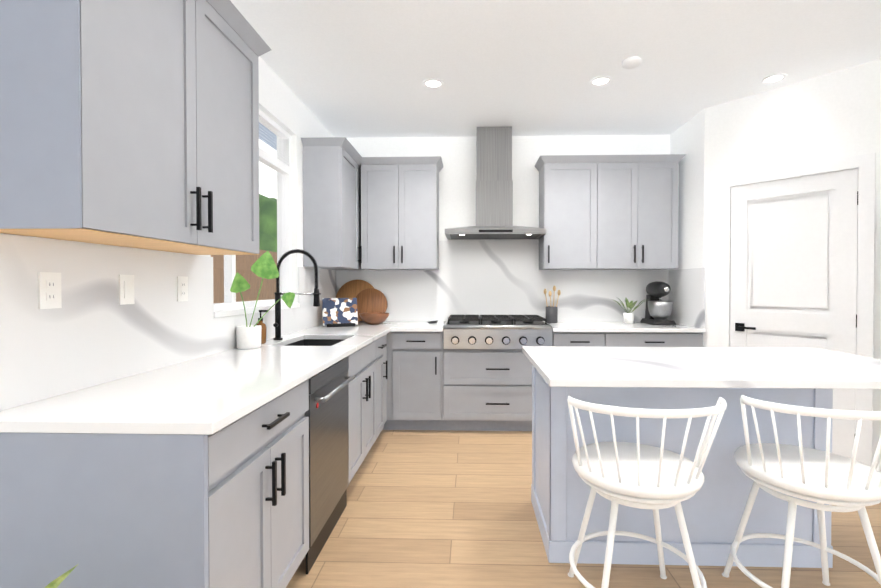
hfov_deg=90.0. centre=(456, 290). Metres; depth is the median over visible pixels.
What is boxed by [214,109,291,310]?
window
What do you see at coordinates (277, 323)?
faucet
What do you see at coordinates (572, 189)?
upper cabinet
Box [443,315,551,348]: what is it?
range
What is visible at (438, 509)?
floor
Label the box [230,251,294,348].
potted plant
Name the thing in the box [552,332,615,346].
base cabinet
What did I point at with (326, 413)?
dishwasher
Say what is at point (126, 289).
light switch
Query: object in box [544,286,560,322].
utensil crock
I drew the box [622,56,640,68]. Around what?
smoke detector
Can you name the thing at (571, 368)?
island countertop
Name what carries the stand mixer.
on the countertop at (562, 325)
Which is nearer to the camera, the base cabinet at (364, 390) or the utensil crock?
the base cabinet at (364, 390)
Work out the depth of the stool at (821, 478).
1.58 m
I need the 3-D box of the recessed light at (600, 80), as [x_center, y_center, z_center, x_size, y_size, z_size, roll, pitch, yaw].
[1.044,-1.518,3.198,0.156,0.008,0.156,0,1,2]
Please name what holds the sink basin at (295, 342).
in the countertop at (211, 392)
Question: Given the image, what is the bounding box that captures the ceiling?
[230,0,880,137]
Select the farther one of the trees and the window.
the trees
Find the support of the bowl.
on the countertop at (211, 392)
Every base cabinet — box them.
[0,380,308,587]
[284,336,383,431]
[348,364,379,482]
[384,332,391,429]
[392,332,443,429]
[444,349,531,430]
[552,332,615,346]
[616,332,704,346]
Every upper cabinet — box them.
[0,0,263,255]
[300,137,359,271]
[356,156,407,271]
[408,156,439,271]
[536,156,607,271]
[604,154,679,271]
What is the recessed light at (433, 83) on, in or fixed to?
in the ceiling
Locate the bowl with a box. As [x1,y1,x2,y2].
[359,312,388,324]
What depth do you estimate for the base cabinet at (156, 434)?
1.18 m
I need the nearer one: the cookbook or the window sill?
the window sill
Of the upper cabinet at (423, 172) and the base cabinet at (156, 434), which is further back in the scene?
the upper cabinet at (423, 172)
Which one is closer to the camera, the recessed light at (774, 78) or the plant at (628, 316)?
the recessed light at (774, 78)
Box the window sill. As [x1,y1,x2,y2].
[214,303,299,317]
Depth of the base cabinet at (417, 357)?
3.78 m
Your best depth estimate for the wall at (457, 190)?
4.40 m
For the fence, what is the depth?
6.68 m
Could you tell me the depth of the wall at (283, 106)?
3.47 m
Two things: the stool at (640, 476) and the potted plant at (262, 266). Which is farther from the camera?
the potted plant at (262, 266)
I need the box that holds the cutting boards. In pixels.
[336,280,386,321]
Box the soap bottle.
[256,310,267,343]
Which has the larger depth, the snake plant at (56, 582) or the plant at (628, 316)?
the plant at (628, 316)
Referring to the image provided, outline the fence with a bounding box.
[211,249,276,302]
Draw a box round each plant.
[44,564,77,587]
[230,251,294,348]
[612,298,646,323]
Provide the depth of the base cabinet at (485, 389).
3.77 m
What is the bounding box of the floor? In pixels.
[286,430,880,587]
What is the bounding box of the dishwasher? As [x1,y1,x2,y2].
[304,357,354,573]
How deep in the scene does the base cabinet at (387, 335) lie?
3.80 m
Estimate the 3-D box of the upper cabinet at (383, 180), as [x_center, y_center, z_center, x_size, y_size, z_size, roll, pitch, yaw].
[-0.709,-0.719,4.239,0.454,1.030,0.377,0,1,2]
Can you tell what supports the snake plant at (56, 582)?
on the floor
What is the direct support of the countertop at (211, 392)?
on the base cabinet at (156, 434)
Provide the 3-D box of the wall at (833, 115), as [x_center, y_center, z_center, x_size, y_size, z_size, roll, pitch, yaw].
[2.872,-0.149,3.612,1.590,2.757,1.534,0,1,2]
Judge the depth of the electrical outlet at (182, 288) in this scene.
2.06 m
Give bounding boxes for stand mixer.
[640,281,675,324]
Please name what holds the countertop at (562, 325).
on the base cabinet at (623, 339)
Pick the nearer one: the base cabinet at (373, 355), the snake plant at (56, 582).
the snake plant at (56, 582)
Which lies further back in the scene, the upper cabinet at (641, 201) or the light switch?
the upper cabinet at (641, 201)
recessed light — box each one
[423,78,443,88]
[590,76,611,85]
[761,73,786,83]
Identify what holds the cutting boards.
on the countertop at (211, 392)
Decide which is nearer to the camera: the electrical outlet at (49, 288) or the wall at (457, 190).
the electrical outlet at (49, 288)
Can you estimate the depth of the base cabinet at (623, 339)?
3.71 m
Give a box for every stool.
[567,396,726,587]
[722,395,880,587]
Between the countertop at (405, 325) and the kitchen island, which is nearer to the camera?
the kitchen island
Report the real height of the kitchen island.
0.877 m
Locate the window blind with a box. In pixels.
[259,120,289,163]
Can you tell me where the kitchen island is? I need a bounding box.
[531,366,832,567]
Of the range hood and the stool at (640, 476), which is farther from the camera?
the range hood
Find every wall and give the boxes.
[0,56,333,302]
[335,135,669,270]
[669,59,880,468]
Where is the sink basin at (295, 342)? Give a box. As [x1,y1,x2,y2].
[284,339,345,345]
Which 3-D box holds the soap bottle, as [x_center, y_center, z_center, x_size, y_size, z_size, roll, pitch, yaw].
[-1.218,0.225,2.746,0.078,0.207,0.066,0,1,2]
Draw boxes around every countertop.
[0,320,399,435]
[392,320,446,331]
[522,346,880,389]
[544,320,705,331]
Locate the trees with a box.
[259,194,276,251]
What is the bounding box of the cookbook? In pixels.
[322,298,357,326]
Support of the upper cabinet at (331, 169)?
attached to the wall at (283, 106)
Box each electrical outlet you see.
[38,272,61,308]
[177,276,187,301]
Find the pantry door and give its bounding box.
[718,153,875,466]
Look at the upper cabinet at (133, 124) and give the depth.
1.38 m
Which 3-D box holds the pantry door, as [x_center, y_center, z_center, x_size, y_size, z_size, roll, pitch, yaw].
[2.454,0.161,3.268,0.648,2.145,0.698,0,1,2]
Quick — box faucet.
[273,249,320,339]
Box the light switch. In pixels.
[119,275,134,304]
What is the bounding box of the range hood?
[445,127,546,239]

